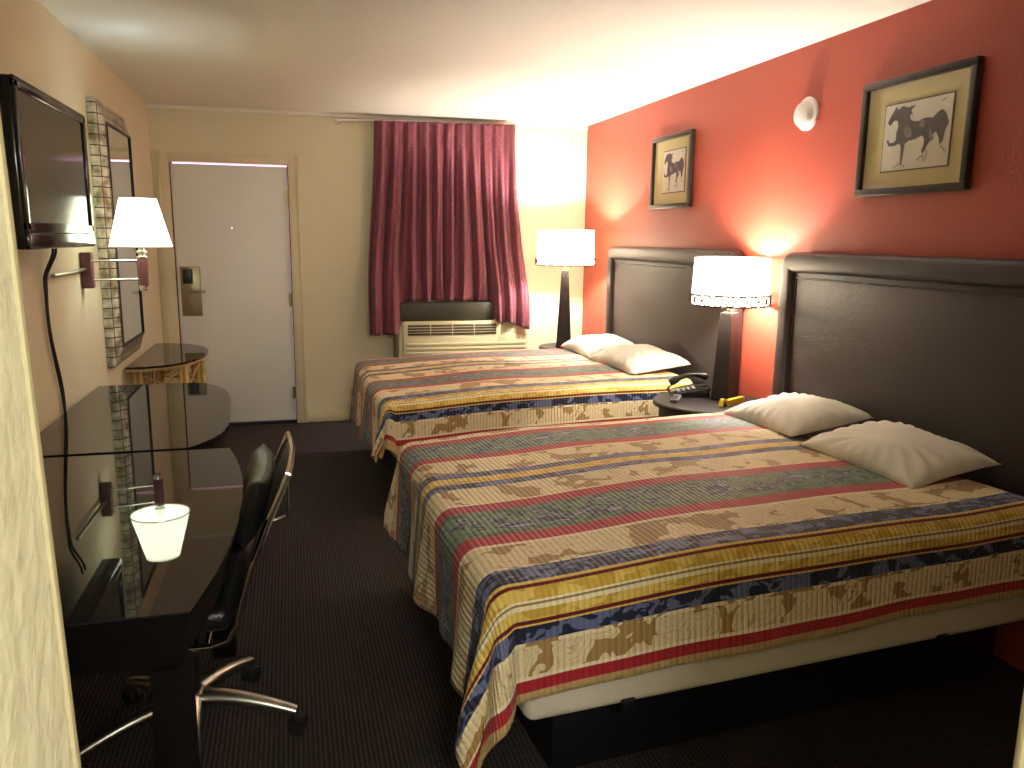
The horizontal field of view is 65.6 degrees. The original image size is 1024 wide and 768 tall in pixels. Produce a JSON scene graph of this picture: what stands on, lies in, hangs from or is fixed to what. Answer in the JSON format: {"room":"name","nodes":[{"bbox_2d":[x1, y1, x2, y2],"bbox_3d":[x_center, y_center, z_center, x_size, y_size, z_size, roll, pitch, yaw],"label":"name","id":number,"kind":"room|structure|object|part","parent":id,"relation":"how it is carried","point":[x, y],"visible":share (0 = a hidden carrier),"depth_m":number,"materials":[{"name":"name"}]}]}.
{"room":"hotel room","nodes":[
{"label":"hotel room","id":0,"kind":"room"},
{"bbox_2d":[0,181,73,767],"bbox_3d":[-0.418,0.407,-0.675,0.962,2.440,2.200,-2,11,-15],"label":"wall","id":1,"kind":"structure","parent":0,"point":[34,726],"depth_m":0.43,"materials":[{"name":"paint"}]},
{"bbox_2d":[0,112,80,767],"bbox_3d":[-0.276,0.196,0.487,0.064,2.440,0.008,-2,11,-15],"label":"trim","id":2,"kind":"structure","parent":1,"relation":"attached to","point":[4,179],"depth_m":0.46,"materials":[{"name":"beige paint"}]},
{"bbox_2d":[0,0,163,431],"bbox_3d":[-1.926,-0.309,3.135,0.120,2.440,6.076,-2,11,-15],"label":"wall","id":3,"kind":"structure","parent":0,"point":[36,47],"depth_m":3.60,"materials":[{"name":"beige paint"}]},
{"bbox_2d":[0,73,95,249],"bbox_3d":[-1.709,-0.754,2.846,0.177,0.525,0.890,-2,11,-15],"label":"television","id":4,"kind":"object","parent":3,"relation":"attached to","point":[45,141],"visible":0.92,"depth_m":2.70,"materials":[{"name":"black plastic"}]},
{"bbox_2d":[43,248,66,412],"bbox_3d":[-1.862,-0.120,3.286,0.055,0.878,0.151,-2,11,-15],"label":"cables","id":5,"kind":"object","parent":4,"relation":"hanging from","point":[53,251],"visible":0.73,"depth_m":3.20,"materials":[{"name":"black rubber"}]},
{"bbox_2d":[51,197,172,290],"bbox_3d":[-1.916,-0.642,3.660,0.344,0.447,0.783,4,11,19],"label":"wall lamp","id":6,"kind":"object","parent":3,"relation":"attached to","point":[139,223],"visible":1,"depth_m":3.78,"materials":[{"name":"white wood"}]},
{"bbox_3d":[-1.917,-0.596,3.841,0.193,0.012,0.012,-5,12,-29],"label":"swing rod","id":7,"kind":"part","parent":6,"relation":"part of","materials":[{"name":"silver metal"}]},
{"bbox_3d":[-1.918,-0.507,3.857,0.193,0.012,0.012,-5,12,-29],"label":"swing rod","id":8,"kind":"part","parent":6,"relation":"part of","materials":[{"name":"silver metal"}]},
{"bbox_3d":[-1.810,-0.784,3.862,0.286,0.235,0.286,-2,11,-15],"label":"lamp shade","id":9,"kind":"part","parent":6,"relation":"part of","materials":[{"name":"white fabric"}]},
{"bbox_2d":[136,248,147,258],"bbox_3d":[-1.811,-0.656,3.886,0.052,0.084,0.052,-2,11,-15],"label":"socket","id":10,"kind":"object","parent":6,"relation":"attached to","point":[141,252],"depth_m":3.87,"materials":[{"name":"silver metal"}]},
{"bbox_2d":[85,96,144,367],"bbox_3d":[-2.212,-0.835,4.489,0.078,1.380,0.780,-2,11,-15],"label":"wall mirror","id":11,"kind":"object","parent":3,"relation":"attached to","point":[109,138],"visible":0.91,"depth_m":4.22,"materials":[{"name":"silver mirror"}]},
{"bbox_2d":[108,125,142,342],"bbox_3d":[-2.188,-0.831,4.496,0.012,1.168,0.642,-2,11,-15],"label":"mirror glass","id":12,"kind":"object","parent":11,"relation":"attached to","point":[129,302],"depth_m":4.43,"materials":[{"name":"silver"}]},
{"bbox_2d":[148,108,586,421],"bbox_3d":[-1.043,-0.923,6.538,3.665,2.440,0.120,-2,11,-15],"label":"wall","id":13,"kind":"structure","parent":0,"point":[336,161],"depth_m":6.40,"materials":[{"name":"beige paint"}]},
{"bbox_2d":[150,149,170,383],"bbox_3d":[-2.660,-0.690,6.057,0.036,2.120,0.012,-2,11,-15],"label":"trim","id":14,"kind":"structure","parent":13,"relation":"attached to","point":[153,151],"depth_m":6.03,"materials":[{"name":"beige paint"}]},
{"bbox_2d":[156,150,307,422],"bbox_3d":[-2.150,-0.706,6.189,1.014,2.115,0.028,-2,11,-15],"label":"trim","id":15,"kind":"structure","parent":13,"relation":"attached to","point":[162,158],"depth_m":6.11,"materials":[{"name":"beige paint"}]},
{"bbox_2d":[170,163,296,421],"bbox_3d":[-2.148,-0.675,6.200,0.846,1.998,0.111,-2,11,-15],"label":"door","id":16,"kind":"structure","parent":13,"relation":"in","point":[232,240],"depth_m":6.19,"materials":[{"name":"paint"}]},
{"bbox_3d":[-2.467,-0.712,6.114,0.144,0.377,0.008,-2,11,-15],"label":"lock plate","id":17,"kind":"part","parent":16,"relation":"part of","materials":[{"name":"gold metal"}]},
{"bbox_3d":[-2.407,-0.709,6.095,0.115,0.021,0.060,-2,11,-15],"label":"handle","id":18,"kind":"part","parent":16,"relation":"part of","materials":[{"name":"metal"}]},
{"bbox_2d":[229,418,297,425],"bbox_3d":[-2.182,0.310,6.448,0.854,0.022,0.120,-2,11,-15],"label":"trim","id":19,"kind":"structure","parent":13,"relation":"attached to","point":[292,420],"depth_m":6.43,"materials":[{"name":"black"}]},
{"bbox_2d":[308,410,349,421],"bbox_3d":[-0.534,0.228,6.825,2.350,0.085,0.014,-2,11,-15],"label":"baseboard","id":20,"kind":"structure","parent":13,"relation":"attached to","point":[321,416],"depth_m":6.55,"materials":[{"name":"beige paint"}]},
{"bbox_2d":[147,103,587,129],"bbox_3d":[-1.011,-2.096,6.255,3.425,0.030,0.018,-2,11,-15],"label":"trim","id":21,"kind":"structure","parent":13,"relation":"attached to","point":[160,106],"depth_m":6.13,"materials":[{"name":"white paint"}]},
{"bbox_2d":[404,299,486,302],"bbox_3d":[-0.559,-1.336,6.522,1.020,1.350,0.021,-2,11,-15],"label":"window","id":22,"kind":"structure","parent":13,"relation":"in","point":[473,300],"depth_m":6.62,"materials":[{"name":"black"}]},
{"bbox_2d":[334,117,586,130],"bbox_3d":[-0.376,-2.095,6.410,2.070,0.083,0.062,-2,11,-15],"label":"curtain rod","id":23,"kind":"object","parent":13,"relation":"attached to","point":[337,119],"visible":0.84,"depth_m":6.36,"materials":[{"name":"white plastic"}]},
{"bbox_2d":[368,120,529,335],"bbox_3d":[-0.497,-1.241,6.364,1.318,1.670,0.233,-2,11,-15],"label":"curtain","id":24,"kind":"object","parent":23,"relation":"hanging from","point":[445,224],"visible":1,"depth_m":6.37,"materials":[{"name":"red fabric"}]},
{"bbox_2d":[393,320,527,357],"bbox_3d":[-0.424,-0.260,6.636,1.100,0.555,0.257,-2,11,-15],"label":"air conditioner","id":25,"kind":"object","parent":13,"relation":"attached to","point":[426,337],"visible":0.4,"depth_m":6.48,"materials":[{"name":"beige plastic"}]},
{"bbox_2d":[400,302,493,320],"bbox_3d":[-0.524,-0.591,6.472,0.785,0.148,0.030,-2,11,-15],"label":"board","id":26,"kind":"object","parent":25,"relation":"on","point":[431,311],"visible":1,"depth_m":6.45,"materials":[{"name":"black"}]},
{"bbox_2d":[408,324,496,335],"bbox_3d":[-0.481,-0.442,6.458,0.730,0.085,0.015,-2,11,-15],"label":"grille","id":27,"kind":"object","parent":25,"relation":"attached to","point":[413,329],"depth_m":6.46,"materials":[{"name":"beige plastic"}]},
{"bbox_2d":[37,0,930,125],"bbox_3d":[0.089,-1.430,2.331,3.665,0.100,8.516,-2,11,-15],"label":"ceiling","id":28,"kind":"structure","parent":0,"point":[560,62],"depth_m":3.98,"materials":[{"name":"white paint"}]},
{"bbox_2d":[70,420,1023,767],"bbox_3d":[0.061,1.069,2.790,3.665,0.100,8.516,-2,11,-15],"label":"floor","id":29,"kind":"structure","parent":0,"point":[332,623],"depth_m":2.67,"materials":[{"name":"brown carpet"}]},
{"bbox_2d":[40,382,230,644],"bbox_3d":[-1.549,0.489,3.463,0.676,0.760,1.345,-2,11,-15],"label":"desk","id":30,"kind":"object","parent":29,"relation":"on","point":[114,419],"visible":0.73,"depth_m":3.20,"materials":[{"name":"black glass"}]},
{"bbox_3d":[-1.545,0.119,3.395,0.676,0.006,1.345,-2,11,-15],"label":"glass","id":31,"kind":"part","parent":30,"relation":"part of","materials":[{"name":"black"}]},
{"bbox_3d":[-1.212,0.655,2.929,0.075,0.634,0.075,-2,11,-15],"label":"leg","id":32,"kind":"part","parent":30,"relation":"part of","materials":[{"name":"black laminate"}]},
{"bbox_2d":[43,448,242,767],"bbox_3d":[-1.138,0.727,2.193,0.780,0.760,1.305,-2,11,-15],"label":"desk","id":33,"kind":"object","parent":29,"relation":"on","point":[143,542],"visible":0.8,"depth_m":1.86,"materials":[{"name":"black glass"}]},
{"bbox_3d":[-1.134,0.356,2.125,0.780,0.006,1.305,-2,11,-15],"label":"glass","id":34,"kind":"part","parent":33,"relation":"part of","materials":[{"name":"black glass"}]},
{"bbox_3d":[-0.709,0.886,1.705,0.075,0.634,0.075,-2,11,-15],"label":"leg","id":35,"kind":"part","parent":33,"relation":"part of","materials":[{"name":"black laminate"}]},
{"bbox_3d":[-1.043,0.672,2.848,0.075,0.634,0.075,-2,11,-15],"label":"leg","id":36,"kind":"part","parent":33,"relation":"part of","materials":[{"name":"black laminate"}]},
{"bbox_2d":[125,343,207,384],"bbox_3d":[-2.200,0.165,5.249,0.400,0.740,1.100,-2,11,-15],"label":"table","id":37,"kind":"object","parent":29,"relation":"on","point":[161,357],"visible":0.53,"depth_m":5.05,"materials":[{"name":"black glass"}]},
{"bbox_3d":[-2.236,0.263,4.801,0.076,0.708,0.076,-2,11,-15],"label":"leg","id":38,"kind":"part","parent":37,"relation":"part of","materials":[{"name":"wicker"}]},
{"bbox_3d":[-2.470,0.107,5.635,0.076,0.708,0.076,-2,11,-15],"label":"leg","id":39,"kind":"part","parent":37,"relation":"part of","materials":[{"name":"wicker"}]},
{"bbox_3d":[-2.196,-0.193,5.183,0.400,0.012,1.100,-2,11,-15],"label":"glass","id":40,"kind":"part","parent":37,"relation":"part of","materials":[{"name":"black glass"}]},
{"bbox_3d":[-2.033,0.235,4.969,0.076,0.708,0.076,-2,11,-15],"label":"leg","id":41,"kind":"part","parent":37,"relation":"part of","materials":[{"name":"wicker"}]},
{"bbox_3d":[-2.209,0.118,5.594,0.076,0.708,0.076,-2,11,-15],"label":"leg","id":42,"kind":"part","parent":37,"relation":"part of","materials":[{"name":"wicker"}]},
{"bbox_3d":[-2.059,0.174,5.298,0.076,0.708,0.076,-2,11,-15],"label":"leg","id":43,"kind":"part","parent":37,"relation":"part of","materials":[{"name":"wicker"}]},
{"bbox_2d":[79,431,307,767],"bbox_3d":[-0.953,0.638,2.334,0.659,0.886,0.648,-2,11,-15],"label":"office chair","id":44,"kind":"object","parent":29,"relation":"on","point":[264,487],"visible":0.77,"depth_m":2.27,"materials":[{"name":"black leather"}]},
{"bbox_3d":[-1.031,0.617,2.327,0.425,0.070,0.440,-2,11,-15],"label":"seat","id":45,"kind":"part","parent":44,"relation":"part of","materials":[{"name":"black leather"}]},
{"bbox_2d":[217,534,256,618],"bbox_3d":[-0.812,0.520,2.370,0.109,0.210,0.430,-2,11,-15],"label":"cushion","id":46,"kind":"object","parent":44,"relation":"on","point":[229,596],"depth_m":2.18,"materials":[{"name":"black leather"}]},
{"bbox_3d":[-0.879,0.486,2.097,0.588,0.482,0.022,-2,11,-15],"label":"rail","id":47,"kind":"part","parent":44,"relation":"part of","materials":[{"name":"silver metal"}]},
{"bbox_2d":[235,443,274,549],"bbox_3d":[-0.754,0.319,2.349,0.112,0.185,0.430,-2,11,-15],"label":"cushion","id":48,"kind":"object","parent":44,"relation":"on","point":[259,482],"depth_m":2.18,"materials":[{"name":"black leather"}]},
{"bbox_3d":[-1.004,0.403,2.542,0.588,0.482,0.022,-2,11,-15],"label":"rail","id":49,"kind":"part","parent":44,"relation":"part of","materials":[{"name":"silver metal"}]},
{"bbox_2d":[384,449,397,470],"bbox_3d":[0.035,0.245,5.214,1.840,0.645,1.532,-3,11,-19],"label":"bed","id":50,"kind":"object","parent":29,"relation":"on","point":[390,457],"visible":0.05,"depth_m":5.27,"materials":[{"name":"black"}]},
{"bbox_2d":[348,349,692,462],"bbox_3d":[-0.088,0.128,5.155,1.918,0.507,1.676,-3,11,-19],"label":"bedspread","id":51,"kind":"object","parent":50,"relation":"on","point":[395,403],"visible":0.88,"depth_m":4.54,"materials":[{"name":"multicoloured fabric"}]},
{"bbox_2d":[560,334,633,357],"bbox_3d":[0.641,-0.291,5.772,0.418,0.133,0.600,-2,11,-15],"label":"pillow","id":52,"kind":"object","parent":51,"relation":"on","point":[587,346],"visible":0.75,"depth_m":5.64,"materials":[{"name":"white fabric"}]},
{"bbox_2d":[587,344,689,373],"bbox_3d":[0.812,-0.182,5.165,0.418,0.144,0.660,-3,11,-19],"label":"pillow","id":53,"kind":"object","parent":51,"relation":"on","point":[636,358],"visible":0.98,"depth_m":4.96,"materials":[{"name":"white fabric"}]},
{"bbox_2d":[539,343,560,348],"bbox_3d":[0.449,0.014,6.482,0.470,0.650,0.470,-2,11,-15],"label":"nightstand","id":54,"kind":"object","parent":29,"relation":"on","point":[547,345],"visible":0.09,"depth_m":6.39,"materials":[{"name":"brown wood"}]},
{"bbox_2d":[535,229,595,348],"bbox_3d":[0.413,-0.742,6.236,0.473,0.923,0.475,-2,11,-15],"label":"table lamp","id":55,"kind":"object","parent":54,"relation":"on","point":[566,248],"visible":0.99,"depth_m":6.02,"materials":[{"name":"white fabric"}]},
{"bbox_3d":[0.412,-0.587,6.265,0.090,0.609,0.090,-6,12,-31],"label":"post","id":56,"kind":"part","parent":55,"relation":"part of","materials":[{"name":"brown wood"}]},
{"bbox_3d":[0.417,-1.060,6.178,0.473,0.276,0.475,-2,11,-15],"label":"ring trim","id":57,"kind":"part","parent":55,"relation":"part of","materials":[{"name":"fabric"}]},
{"bbox_3d":[0.418,-1.061,6.178,0.456,0.267,0.456,-2,11,-15],"label":"lamp shade","id":58,"kind":"part","parent":55,"relation":"part of","materials":[{"name":"white fabric"}]},
{"bbox_2d":[605,246,744,390],"bbox_3d":[1.018,-0.193,5.427,0.090,1.452,1.880,-2,11,-15],"label":"headboard","id":59,"kind":"object","parent":29,"relation":"on","point":[648,289],"visible":0.41,"depth_m":5.30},
{"bbox_2d":[653,391,757,416],"bbox_3d":[1.062,0.411,4.359,0.600,0.650,0.600,-2,11,-15],"label":"nightstand","id":60,"kind":"object","parent":29,"relation":"on","point":[685,405],"visible":0.16,"depth_m":4.20,"materials":[{"name":"brown wood"}]},
{"bbox_3d":[1.064,0.228,4.326,0.530,0.222,0.530,-2,11,-15],"label":"drawer","id":61,"kind":"part","parent":60,"relation":"part of","materials":[{"name":"brown wood"}]},
{"bbox_2d":[670,394,681,402],"bbox_3d":[0.886,0.077,4.306,0.044,0.020,0.150,4,11,19],"label":"remote control","id":62,"kind":"object","parent":60,"relation":"on","point":[675,398],"visible":1,"depth_m":4.26,"materials":[{"name":"grey plastic"}]},
{"bbox_2d":[666,372,709,397],"bbox_3d":[0.985,-0.003,4.449,0.237,0.123,0.170,1,10,4],"label":"telephone","id":63,"kind":"object","parent":60,"relation":"on","point":[701,389],"visible":0.99,"depth_m":4.45,"materials":[{"name":"black plastic"}]},
{"bbox_2d":[689,256,771,400],"bbox_3d":[1.161,-0.294,4.271,0.424,0.768,0.425,-2,11,-15],"label":"table lamp","id":64,"kind":"object","parent":60,"relation":"on","point":[729,282],"visible":1,"depth_m":4.10,"materials":[{"name":"white fabric"}]},
{"bbox_3d":[1.160,-0.149,4.298,0.108,0.474,0.108,-9,14,-43],"label":"post","id":65,"kind":"part","parent":64,"relation":"part of","materials":[{"name":"brown wood"}]},
{"bbox_3d":[1.163,-0.546,4.225,0.424,0.256,0.425,-2,11,-15],"label":"ring trim","id":66,"kind":"part","parent":64,"relation":"part of","materials":[{"name":"white fabric"}]},
{"bbox_3d":[1.164,-0.547,4.225,0.406,0.247,0.406,-2,11,-15],"label":"lamp shade","id":67,"kind":"part","parent":64,"relation":"part of","materials":[{"name":"white fabric"}]},
{"bbox_2d":[718,396,744,406],"bbox_3d":[1.162,0.087,4.205,0.220,0.042,0.024,-9,14,-43],"label":"clip","id":68,"kind":"object","parent":60,"relation":"on","point":[723,402],"visible":1,"depth_m":4.18,"materials":[{"name":"yellow plastic"}]},
{"bbox_2d":[516,596,1023,767],"bbox_3d":[0.650,0.653,3.025,1.840,0.645,1.532,-3,11,-19],"label":"bed","id":69,"kind":"object","parent":29,"relation":"on","point":[691,701],"visible":0.25,"depth_m":2.42,"materials":[{"name":"black wood"}]},
{"bbox_2d":[383,412,1023,767],"bbox_3d":[0.520,0.545,2.948,1.945,0.520,1.702,-3,11,-19],"label":"bedspread","id":70,"kind":"object","parent":69,"relation":"on","point":[549,560],"visible":0.94,"depth_m":2.34,"materials":[{"name":"multicoloured fabric"}]},
{"bbox_2d":[722,392,873,436],"bbox_3d":[1.272,0.122,3.605,0.416,0.142,0.562,-3,11,-17],"label":"pillow","id":71,"kind":"object","parent":70,"relation":"on","point":[793,414],"visible":0.97,"depth_m":3.44,"materials":[{"name":"white fabric"}]},
{"bbox_2d":[800,420,999,488],"bbox_3d":[1.439,0.234,2.992,0.406,0.142,0.566,-3,11,-20],"label":"pillow","id":72,"kind":"object","parent":70,"relation":"on","point":[907,455],"visible":0.98,"depth_m":2.86,"materials":[{"name":"white fabric"}]},
{"bbox_2d":[772,252,1023,496],"bbox_3d":[1.631,0.214,3.245,0.090,1.452,1.885,-2,11,-15],"label":"headboard","id":73,"kind":"object","parent":29,"relation":"on","point":[934,345],"visible":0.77,"depth_m":3.18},
{"bbox_3d":[1.631,0.214,3.245,0.090,1.452,1.885,-2,11,-15],"label":"frame","id":74,"kind":"part","parent":73,"relation":"part of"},
{"bbox_2d":[582,0,1023,672],"bbox_3d":[1.491,-0.442,4.071,0.120,2.440,6.076,-2,11,-15],"label":"wall","id":75,"kind":"structure","parent":0,"point":[764,185],"depth_m":3.87,"materials":[{"name":"red paint"}]},
{"bbox_2d":[649,129,695,209],"bbox_3d":[1.050,-1.402,5.247,0.032,0.475,0.570,-2,11,-15],"label":"framed picture","id":76,"kind":"object","parent":75,"relation":"attached to","point":[672,155],"visible":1,"depth_m":5.22,"materials":[{"name":"brown wood"}]},
{"bbox_2d":[662,148,685,192],"bbox_3d":[1.060,-1.396,5.214,0.002,0.265,0.310,-2,11,-15],"label":"print","id":77,"kind":"object","parent":76,"relation":"attached to","point":[673,159],"depth_m":5.21,"materials":[{"name":"grey paper"}]},
{"bbox_2d":[794,96,818,130],"bbox_3d":[1.421,-1.315,3.869,0.054,0.160,0.160,-2,11,-15],"label":"smoke detector","id":78,"kind":"object","parent":75,"relation":"attached to","point":[806,113],"visible":1,"depth_m":3.84,"materials":[{"name":"white plastic"}]},
{"bbox_2d":[854,55,984,196],"bbox_3d":[1.621,-1.013,3.216,0.032,0.475,0.610,-2,11,-15],"label":"framed picture","id":79,"kind":"object","parent":75,"relation":"attached to","point":[918,129],"visible":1,"depth_m":3.17,"materials":[{"name":"brown wood"}]},
{"bbox_2d":[881,92,954,171],"bbox_3d":[1.626,-1.005,3.203,0.002,0.265,0.360,-2,11,-15],"label":"print","id":80,"kind":"object","parent":79,"relation":"attached to","point":[918,135],"depth_m":3.18,"materials":[{"name":"grey paper"}]},
{"bbox_3d":[1.704,0.325,-0.094,1.965,2.440,2.200,-2,11,-15],"label":"wall","id":81,"kind":"structure","parent":0,"visible":0},
{"bbox_2d":[1013,690,1023,767],"bbox_3d":[0.465,0.167,0.690,0.012,2.440,0.008,-2,11,-15],"label":"trim","id":82,"kind":"structure","parent":81,"relation":"attached to","point":[1018,762],"depth_m":0.72,"materials":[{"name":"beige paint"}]}
]}

